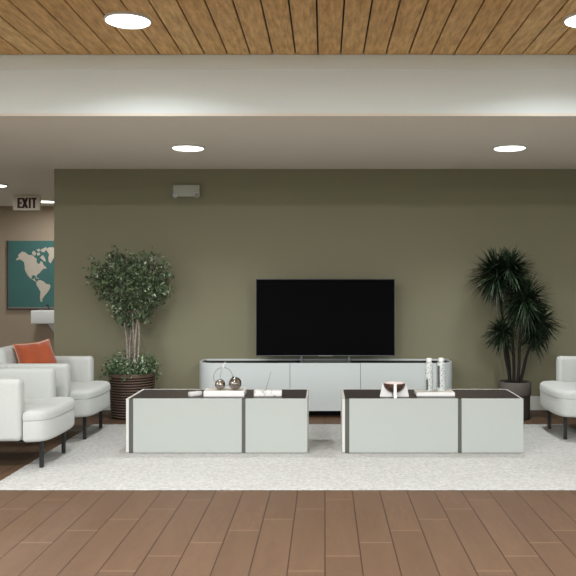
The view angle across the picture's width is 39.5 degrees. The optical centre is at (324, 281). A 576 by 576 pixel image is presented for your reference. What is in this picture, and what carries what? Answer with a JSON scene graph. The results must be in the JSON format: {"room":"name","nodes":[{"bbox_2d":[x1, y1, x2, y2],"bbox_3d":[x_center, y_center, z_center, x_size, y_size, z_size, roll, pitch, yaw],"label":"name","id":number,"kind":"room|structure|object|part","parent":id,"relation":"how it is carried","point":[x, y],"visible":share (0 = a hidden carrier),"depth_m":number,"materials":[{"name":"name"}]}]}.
{"room":"lounge","nodes":[
{"label":"lounge","id":0,"kind":"room"},
{"bbox_2d":[0,206,53,351],"bbox_3d":[-4.276,0.067,12.150,3.049,2.467,0.100,0,0,0],"label":"wall","id":1,"kind":"structure","parent":0,"point":[16,327],"depth_m":12.10,"materials":[{"name":"beige paint"}]},
{"bbox_2d":[7,241,53,309],"bbox_3d":[-4.019,-0.104,12.079,1.555,1.042,0.041,0,0,0],"label":"map","id":2,"kind":"object","parent":1,"relation":"attached to","point":[30,264],"visible":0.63,"depth_m":12.06,"materials":[{"name":"teal paper"}]},
{"bbox_2d":[31,304,53,331],"bbox_3d":[-3.950,0.618,11.920,0.740,0.564,0.360,0,0,0],"label":"lamp","id":3,"kind":"object","parent":1,"relation":"attached to","point":[46,316],"visible":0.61,"depth_m":11.74,"materials":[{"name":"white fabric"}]},
{"bbox_3d":[-3.950,0.517,11.920,0.740,0.195,0.360,0,0,0],"label":"bowl","id":4,"kind":"part","parent":3,"relation":"part of","materials":[{"name":"white ceramic"}]},
{"bbox_2d":[0,410,575,575],"bbox_3d":[-0.600,1.350,4.840,10.400,0.100,14.720,0,0,0],"label":"floor","id":5,"kind":"structure","parent":0,"point":[43,532],"depth_m":4.18,"materials":[{"name":"brown wood"}]},
{"bbox_2d":[83,245,175,419],"bbox_3d":[-1.875,0.469,7.687,0.825,1.661,0.637,0,0,-27],"label":"potted tree","id":6,"kind":"object","parent":5,"relation":"on","point":[132,295],"visible":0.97,"depth_m":7.62,"materials":[{"name":"green plant"}]},
{"bbox_3d":[-1.927,0.558,7.727,0.054,0.725,0.033,0,0,-22],"label":"stem","id":7,"kind":"part","parent":6,"relation":"part of","materials":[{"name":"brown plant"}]},
{"bbox_3d":[-1.883,0.557,7.734,0.036,0.727,0.044,0,0,0],"label":"stem","id":8,"kind":"part","parent":6,"relation":"part of","materials":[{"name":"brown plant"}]},
{"bbox_3d":[-1.860,1.093,7.720,0.424,0.415,0.424,0,0,0],"label":"pot","id":9,"kind":"part","parent":6,"relation":"part of","materials":[{"name":"brown wicker"}]},
{"bbox_3d":[-1.861,0.563,7.758,0.040,0.717,0.047,0,0,0],"label":"stem","id":10,"kind":"part","parent":6,"relation":"part of","materials":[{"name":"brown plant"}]},
{"bbox_3d":[-1.842,0.564,7.703,0.039,0.714,0.044,0,0,0],"label":"stem","id":11,"kind":"part","parent":6,"relation":"part of","materials":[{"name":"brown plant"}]},
{"bbox_3d":[-1.814,0.555,7.676,0.048,0.731,0.030,0,0,-19],"label":"stem","id":12,"kind":"part","parent":6,"relation":"part of","materials":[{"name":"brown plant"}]},
{"bbox_3d":[-1.801,0.560,7.696,0.046,0.722,0.037,0,0,28],"label":"stem","id":13,"kind":"part","parent":6,"relation":"part of","materials":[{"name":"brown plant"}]},
{"bbox_2d":[0,424,575,489],"bbox_3d":[0.045,1.296,6.130,4.322,0.008,2.290,0,0,0],"label":"area rug","id":14,"kind":"object","parent":5,"relation":"on","point":[100,461],"visible":0.63,"depth_m":5.60,"materials":[{"name":"white carpet"}]},
{"bbox_2d":[0,368,74,467],"bbox_3d":[-2.365,0.923,5.810,0.971,0.755,0.760,0,0,0],"label":"armchair","id":15,"kind":"object","parent":14,"relation":"on","point":[31,410],"visible":1,"depth_m":5.56,"materials":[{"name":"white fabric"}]},
{"bbox_3d":[-2.315,0.875,5.483,0.490,0.425,0.105,0,0,0],"label":"armrest","id":16,"kind":"part","parent":15,"relation":"part of","materials":[{"name":"white fabric"}]},
{"bbox_3d":[-2.315,0.875,6.139,0.490,0.425,0.103,0,0,0],"label":"armrest","id":17,"kind":"part","parent":15,"relation":"part of","materials":[{"name":"white fabric"}]},
{"bbox_3d":[-1.975,1.193,5.575,0.026,0.200,0.026,0,0,0],"label":"leg","id":18,"kind":"part","parent":15,"relation":"part of","materials":[{"name":"black metal"}]},
{"bbox_3d":[-2.307,1.022,5.810,0.847,0.149,0.712,0,0,0],"label":"seat","id":19,"kind":"part","parent":15,"relation":"part of","materials":[{"name":"white fabric"}]},
{"bbox_2d":[23,396,74,420],"bbox_3d":[-2.304,0.908,5.810,0.851,0.084,0.720,0,0,0],"label":"seat cushion","id":20,"kind":"object","parent":15,"relation":"on","point":[35,408],"depth_m":5.68,"materials":[{"name":"white fabric"}]},
{"bbox_3d":[-1.975,1.193,6.045,0.026,0.200,0.026,0,0,0],"label":"leg","id":21,"kind":"part","parent":15,"relation":"part of","materials":[{"name":"black metal"}]},
{"bbox_2d":[0,345,109,438],"bbox_3d":[-2.365,0.923,6.810,0.971,0.755,0.760,0,0,0],"label":"armchair","id":22,"kind":"object","parent":14,"relation":"on","point":[74,374],"visible":0.59,"depth_m":6.59,"materials":[{"name":"white fabric"}]},
{"bbox_3d":[-2.703,0.875,6.810,0.294,0.425,0.760,0,0,0],"label":"backrest","id":23,"kind":"part","parent":22,"relation":"part of","materials":[{"name":"white fabric"}]},
{"bbox_2d":[0,345,18,362],"bbox_3d":[-2.682,0.719,6.810,0.140,0.345,0.524,-7,0,0],"label":"cushion","id":24,"kind":"object","parent":22,"relation":"on","point":[7,354],"depth_m":6.66,"materials":[{"name":"white fabric"}]},
{"bbox_2d":[13,339,56,363],"bbox_3d":[-2.442,0.685,6.833,0.414,0.389,0.222,0,0,-39],"label":"throw pillow","id":25,"kind":"object","parent":22,"relation":"on","point":[38,352],"visible":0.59,"depth_m":6.76,"materials":[{"name":"orange fabric"}]},
{"bbox_3d":[-2.315,0.875,6.483,0.490,0.425,0.105,0,0,0],"label":"armrest","id":26,"kind":"part","parent":22,"relation":"part of","materials":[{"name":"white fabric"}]},
{"bbox_3d":[-2.315,0.875,7.139,0.490,0.425,0.103,0,0,0],"label":"armrest","id":27,"kind":"part","parent":22,"relation":"part of","materials":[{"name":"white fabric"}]},
{"bbox_3d":[-1.975,1.193,6.575,0.026,0.200,0.026,0,0,0],"label":"leg","id":28,"kind":"part","parent":22,"relation":"part of","materials":[{"name":"black metal"}]},
{"bbox_2d":[69,380,109,399],"bbox_3d":[-2.304,0.908,6.810,0.851,0.084,0.720,0,0,0],"label":"seat cushion","id":29,"kind":"object","parent":22,"relation":"on","point":[78,389],"depth_m":6.66,"materials":[{"name":"white fabric"}]},
{"bbox_3d":[-2.307,1.022,6.810,0.847,0.149,0.712,0,0,0],"label":"seat","id":30,"kind":"part","parent":22,"relation":"part of","materials":[{"name":"white fabric"}]},
{"bbox_3d":[-1.975,1.193,7.045,0.026,0.200,0.026,0,0,0],"label":"leg","id":31,"kind":"part","parent":22,"relation":"part of","materials":[{"name":"black metal"}]},
{"bbox_2d":[126,389,308,452],"bbox_3d":[-0.817,1.084,6.305,1.367,0.408,0.550,0,0,0],"label":"coffee table","id":32,"kind":"object","parent":14,"relation":"on","point":[157,420],"visible":0.98,"depth_m":6.03,"materials":[{"name":"beige paint"}]},
{"bbox_3d":[-1.490,1.083,6.305,0.021,0.406,0.550,0,0,0],"label":"panel","id":33,"kind":"part","parent":32,"relation":"part of","materials":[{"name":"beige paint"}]},
{"bbox_3d":[-1.037,1.084,6.041,0.820,0.408,0.022,0,0,0],"label":"panel","id":34,"kind":"part","parent":32,"relation":"part of","materials":[{"name":"white paint"}]},
{"bbox_2d":[188,390,201,396],"bbox_3d":[-1.004,0.862,6.180,0.104,0.038,0.054,0,0,-43],"label":"remote control","id":35,"kind":"object","parent":32,"relation":"on","point":[191,393],"visible":1,"depth_m":6.16,"materials":[{"name":"white plastic"}]},
{"bbox_3d":[-0.812,0.887,6.306,1.331,0.012,0.506,0,0,0],"label":"panel","id":36,"kind":"part","parent":32,"relation":"part of","materials":[{"name":"brown glass"}]},
{"bbox_2d":[203,388,246,396],"bbox_3d":[-0.777,0.860,6.240,0.314,0.043,0.200,0,0,0],"label":"book","id":37,"kind":"object","parent":32,"relation":"on","point":[209,392],"visible":1,"depth_m":6.14,"materials":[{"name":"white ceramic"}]},
{"bbox_2d":[213,363,232,389],"bbox_3d":[-0.801,0.732,6.239,0.154,0.213,0.120,0,0,0],"label":"ball","id":38,"kind":"object","parent":37,"relation":"on","point":[219,384],"visible":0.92,"depth_m":6.20,"materials":[{"name":"metal"}]},
{"bbox_2d":[229,376,241,389],"bbox_3d":[-0.698,0.786,6.215,0.100,0.105,0.100,0,0,0],"label":"ball","id":39,"kind":"object","parent":37,"relation":"on","point":[235,383],"visible":1,"depth_m":6.18,"materials":[{"name":"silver metal"}]},
{"bbox_2d":[254,372,281,396],"bbox_3d":[-0.442,0.788,6.200,0.216,0.185,0.100,0,0,-1],"label":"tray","id":40,"kind":"object","parent":32,"relation":"on","point":[257,392],"visible":1,"depth_m":6.15,"materials":[{"name":"stone"}]},
{"bbox_3d":[-0.367,1.084,6.041,0.466,0.408,0.022,0,0,0],"label":"panel","id":41,"kind":"part","parent":32,"relation":"part of","materials":[{"name":"white paint"}]},
{"bbox_3d":[-0.140,1.083,6.307,0.013,0.406,0.546,0,0,0],"label":"panel","id":42,"kind":"part","parent":32,"relation":"part of","materials":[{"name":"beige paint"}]},
{"bbox_2d":[341,389,522,452],"bbox_3d":[0.814,1.084,6.305,1.367,0.408,0.550,0,0,0],"label":"coffee table","id":43,"kind":"object","parent":14,"relation":"on","point":[471,420],"visible":1,"depth_m":6.03,"materials":[{"name":"beige paint"}]},
{"bbox_3d":[0.141,1.083,6.305,0.021,0.406,0.550,0,0,0],"label":"panel","id":44,"kind":"part","parent":43,"relation":"part of","materials":[{"name":"beige paint"}]},
{"bbox_2d":[380,381,408,397],"bbox_3d":[0.534,0.829,6.160,0.174,0.104,0.174,0,0,45],"label":"bowl","id":45,"kind":"object","parent":43,"relation":"on","point":[394,389],"visible":1,"depth_m":6.15,"materials":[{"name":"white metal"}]},
{"bbox_3d":[0.472,0.829,6.160,0.100,0.104,0.022,0,0,0],"label":"stand panel","id":46,"kind":"part","parent":45,"relation":"part of","materials":[{"name":"white ceramic"}]},
{"bbox_3d":[0.534,0.829,6.104,0.022,0.104,0.088,0,0,0],"label":"stand panel","id":47,"kind":"part","parent":45,"relation":"part of","materials":[{"name":"white ceramic"}]},
{"bbox_3d":[0.596,0.829,6.160,0.100,0.104,0.022,0,0,0],"label":"stand panel","id":48,"kind":"part","parent":45,"relation":"part of","materials":[{"name":"white ceramic"}]},
{"bbox_3d":[0.593,1.084,6.041,0.820,0.408,0.022,0,0,0],"label":"panel","id":49,"kind":"part","parent":43,"relation":"part of","materials":[{"name":"white paint"}]},
{"bbox_3d":[0.818,0.887,6.306,1.331,0.012,0.506,0,0,0],"label":"panel","id":50,"kind":"part","parent":43,"relation":"part of","materials":[{"name":"brown glass"}]},
{"bbox_2d":[414,390,454,395],"bbox_3d":[0.853,0.866,6.240,0.296,0.031,0.170,0,0,0],"label":"book","id":51,"kind":"object","parent":43,"relation":"on","point":[416,392],"visible":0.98,"depth_m":6.16,"materials":[{"name":"white paper"}]},
{"bbox_2d":[425,358,432,391],"bbox_3d":[0.810,0.721,6.229,0.062,0.258,0.063,0,0,0],"label":"vase","id":52,"kind":"object","parent":51,"relation":"on","point":[428,365],"visible":1,"depth_m":6.20,"materials":[{"name":"white ceramic"}]},
{"bbox_2d":[436,358,445,390],"bbox_3d":[0.906,0.721,6.250,0.072,0.258,0.073,0,0,0],"label":"vase","id":53,"kind":"object","parent":51,"relation":"on","point":[440,365],"visible":1,"depth_m":6.22,"materials":[{"name":"white ceramic"}]},
{"bbox_3d":[1.263,1.084,6.041,0.466,0.408,0.022,0,0,0],"label":"panel","id":54,"kind":"part","parent":43,"relation":"part of","materials":[{"name":"white paint"}]},
{"bbox_2d":[199,359,451,414],"bbox_3d":[0.007,1.038,7.870,2.465,0.524,0.440,0,0,0],"label":"media console","id":55,"kind":"object","parent":5,"relation":"on","point":[324,382],"visible":0.53,"depth_m":7.65,"materials":[{"name":"white paint"}]},
{"bbox_3d":[-0.849,1.004,7.726,0.990,0.457,0.348,0,0,26],"label":"door","id":56,"kind":"part","parent":55,"relation":"part of","materials":[{"name":"white paint"}]},
{"bbox_3d":[0.002,1.004,7.662,0.670,0.457,0.024,0,0,0],"label":"door","id":57,"kind":"part","parent":55,"relation":"part of","materials":[{"name":"white paint"}]},
{"bbox_2d":[256,279,394,362],"bbox_3d":[0.004,0.381,7.845,1.368,0.824,0.200,0,0,0],"label":"television","id":58,"kind":"object","parent":55,"relation":"on","point":[295,317],"visible":0.91,"depth_m":7.86,"materials":[{"name":"black metal"}]},
{"bbox_3d":[0.007,1.004,8.080,2.417,0.457,0.020,0,0,0],"label":"panel","id":59,"kind":"part","parent":55,"relation":"part of","materials":[{"name":"black glass"}]},
{"bbox_3d":[0.858,1.004,7.725,1.000,0.457,0.349,0,0,-25],"label":"door","id":60,"kind":"part","parent":55,"relation":"part of","materials":[{"name":"white paint"}]},
{"bbox_2d":[464,245,564,420],"bbox_3d":[1.803,0.458,7.611,0.982,1.683,0.686,0,0,13],"label":"dracaena","id":61,"kind":"object","parent":5,"relation":"on","point":[523,310],"visible":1,"depth_m":7.53,"materials":[{"name":"plant"}]},
{"bbox_3d":[1.636,-0.015,7.641,0.660,0.699,0.642,0,0,0],"label":"crown","id":62,"kind":"part","parent":61,"relation":"part of","materials":[{"name":"green plant"}]},
{"bbox_3d":[1.677,0.513,7.601,0.430,0.492,0.422,0,0,0],"label":"crown","id":63,"kind":"part","parent":61,"relation":"part of","materials":[{"name":"green plant"}]},
{"bbox_3d":[1.706,0.439,7.633,0.150,1.052,0.031,0,0,3],"label":"stem","id":64,"kind":"part","parent":61,"relation":"part of","materials":[{"name":"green plant"}]},
{"bbox_3d":[1.719,0.716,7.600,0.094,0.498,0.030,0,0,0],"label":"stem","id":65,"kind":"part","parent":61,"relation":"part of","materials":[{"name":"green plant"}]},
{"bbox_3d":[1.750,-0.086,7.572,0.580,0.594,0.567,0,0,0],"label":"crown","id":66,"kind":"part","parent":61,"relation":"part of","materials":[{"name":"green plant"}]},
{"bbox_3d":[1.774,0.412,7.580,0.070,1.106,0.034,0,0,-29],"label":"stem","id":67,"kind":"part","parent":61,"relation":"part of","materials":[{"name":"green plant"}]},
{"bbox_2d":[499,379,531,395],"bbox_3d":[1.810,1.007,7.620,0.304,0.122,0.304,0,0,0],"label":"pot","id":68,"kind":"object","parent":61,"relation":"on","point":[521,387],"depth_m":7.50,"materials":[{"name":"grey ceramic"}]},
{"bbox_3d":[1.851,0.563,7.566,0.095,0.807,0.031,0,0,7],"label":"stem","id":69,"kind":"part","parent":61,"relation":"part of","materials":[{"name":"green plant"}]},
{"bbox_3d":[1.889,0.217,7.548,0.628,0.661,0.621,0,0,0],"label":"crown","id":70,"kind":"part","parent":61,"relation":"part of","materials":[{"name":"green plant"}]},
{"bbox_2d":[520,396,529,420],"bbox_3d":[1.810,1.182,7.620,0.282,0.236,0.282,0,0,0],"label":"pot","id":71,"kind":"object","parent":61,"relation":"on","point":[526,399],"depth_m":7.51,"materials":[{"name":"wood"}]},
{"bbox_3d":[1.914,0.733,7.582,0.158,0.472,0.046,0,0,0],"label":"stem","id":72,"kind":"part","parent":61,"relation":"part of","materials":[{"name":"green plant"}]},
{"bbox_3d":[1.976,0.560,7.569,0.401,0.459,0.379,0,0,0],"label":"crown","id":73,"kind":"part","parent":61,"relation":"part of","materials":[{"name":"green plant"}]},
{"bbox_3d":[2.061,0.441,7.656,0.496,0.574,0.467,0,0,0],"label":"crown","id":74,"kind":"part","parent":61,"relation":"part of","materials":[{"name":"green plant"}]},
{"bbox_2d":[540,356,575,438],"bbox_3d":[2.365,0.923,6.810,0.971,0.755,0.760,0,0,0],"label":"armchair","id":75,"kind":"object","parent":5,"relation":"on","point":[558,397],"visible":1,"depth_m":6.74,"materials":[{"name":"white fabric"}]},
{"bbox_3d":[1.975,1.193,7.045,0.026,0.200,0.026,0,0,0],"label":"leg","id":76,"kind":"part","parent":75,"relation":"part of","materials":[{"name":"black metal"}]},
{"bbox_2d":[540,380,575,399],"bbox_3d":[2.304,0.908,6.810,0.851,0.084,0.720,0,0,0],"label":"seat cushion","id":77,"kind":"object","parent":75,"relation":"on","point":[558,389],"depth_m":6.67,"materials":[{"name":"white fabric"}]},
{"bbox_3d":[2.307,1.022,6.810,0.847,0.149,0.712,0,0,0],"label":"seat","id":78,"kind":"part","parent":75,"relation":"part of","materials":[{"name":"white fabric"}]},
{"bbox_3d":[1.975,1.193,6.575,0.026,0.200,0.026,0,0,0],"label":"leg","id":79,"kind":"part","parent":75,"relation":"part of","materials":[{"name":"black metal"}]},
{"bbox_3d":[2.315,0.875,7.137,0.490,0.425,0.105,0,0,0],"label":"armrest","id":80,"kind":"part","parent":75,"relation":"part of","materials":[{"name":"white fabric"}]},
{"bbox_2d":[0,113,575,205],"bbox_3d":[-0.600,-1.157,8.865,10.400,0.020,6.670,0,0,0],"label":"ceiling","id":81,"kind":"structure","parent":0,"point":[32,145],"depth_m":6.48,"materials":[{"name":"paint"}]},
{"bbox_2d":[13,195,40,210],"bbox_3d":[-3.918,-1.044,10.521,0.352,0.205,0.049,0,0,0],"label":"exit sign","id":82,"kind":"object","parent":81,"relation":"hanging from","point":[20,202],"visible":1,"depth_m":10.50,"materials":[{"name":"beige plastic"}]},
{"bbox_2d":[41,200,53,202],"bbox_3d":[-3.930,-1.136,11.280,0.278,0.022,0.278,0,0,0],"label":"recessed light","id":83,"kind":"object","parent":81,"relation":"in","point":[42,201],"visible":0.56,"depth_m":11.19,"materials":[{"name":"white paint"}]},
{"bbox_2d":[171,144,204,151],"bbox_3d":[-1.160,-1.136,6.780,0.278,0.022,0.278,0,0,0],"label":"recessed light","id":84,"kind":"object","parent":81,"relation":"in","point":[179,147],"visible":1,"depth_m":6.72,"materials":[{"name":"white paint"}]},
{"bbox_2d":[173,146,203,151],"bbox_3d":[-1.160,-1.132,6.780,0.260,0.014,0.260,0,0,0],"label":"diffuser","id":85,"kind":"object","parent":84,"relation":"attached to","point":[179,148],"depth_m":6.74,"materials":[{"name":"white plastic"}]},
{"bbox_2d":[493,144,526,151],"bbox_3d":[1.565,-1.136,6.780,0.278,0.022,0.278,0,0,0],"label":"recessed light","id":86,"kind":"object","parent":81,"relation":"in","point":[504,147],"visible":1,"depth_m":6.72,"materials":[{"name":"white paint"}]},
{"bbox_2d":[494,146,524,151],"bbox_3d":[1.565,-1.132,6.780,0.260,0.014,0.260,0,0,0],"label":"diffuser","id":87,"kind":"object","parent":86,"relation":"attached to","point":[498,148],"depth_m":6.74,"materials":[{"name":"white plastic"}]},
{"bbox_2d":[0,0,575,53],"bbox_3d":[-0.600,-1.594,1.505,10.400,0.050,8.050,0,0,0],"label":"ceiling","id":88,"kind":"structure","parent":0,"point":[26,26],"depth_m":4.93,"materials":[{"name":"brown wood"}]},
{"bbox_2d":[104,11,151,28],"bbox_3d":[-1.175,-1.558,4.770,0.278,0.022,0.278,0,0,0],"label":"recessed light","id":89,"kind":"object","parent":88,"relation":"in","point":[121,19],"visible":1,"depth_m":4.73,"materials":[{"name":"white paint"}]},
{"bbox_2d":[563,12,575,27],"bbox_3d":[1.560,-1.558,4.750,0.278,0.022,0.278,0,0,0],"label":"recessed light","id":90,"kind":"object","parent":88,"relation":"in","point":[569,20],"visible":1,"depth_m":4.74,"materials":[{"name":"white paint"}]},
{"bbox_2d":[565,16,575,27],"bbox_3d":[1.560,-1.554,4.750,0.260,0.014,0.260,0,0,0],"label":"diffuser","id":91,"kind":"object","parent":90,"relation":"attached to","point":[570,21],"depth_m":4.75,"materials":[{"name":"white plastic"}]},
{"bbox_2d":[0,52,575,112],"bbox_3d":[-0.600,-1.393,5.545,10.400,0.452,0.030,0,0,0],"label":"ceiling bulkhead","id":92,"kind":"structure","parent":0,"point":[21,91],"depth_m":5.53,"materials":[{"name":"white paint"}]},
{"bbox_2d":[0,55,575,69],"bbox_3d":[-0.600,-1.516,5.524,10.400,0.105,0.012,0,0,0],"label":"trim","id":93,"kind":"structure","parent":92,"relation":"attached to","point":[7,62],"depth_m":5.52,"materials":[{"name":"white paint"}]},
{"bbox_2d":[54,169,575,395],"bbox_3d":[0.924,0.067,10.162,7.351,2.467,4.075,0,0,0],"label":"wall","id":94,"kind":"structure","parent":0,"point":[423,230],"depth_m":8.12,"materials":[{"name":"green paint"}]},
{"bbox_2d":[173,185,199,197],"bbox_3d":[-1.400,-0.915,8.081,0.271,0.134,0.088,0,0,0],"label":"emergency light","id":95,"kind":"object","parent":94,"relation":"attached to","point":[178,190],"visible":1,"depth_m":8.07,"materials":[{"name":"grey plastic"}]},
{"bbox_2d":[104,396,545,409],"bbox_3d":[0.924,1.229,8.117,7.351,0.142,0.016,0,0,0],"label":"baseboard","id":96,"kind":"structure","parent":94,"relation":"attached to","point":[535,404],"depth_m":8.11,"materials":[{"name":"white paint"}]}
]}

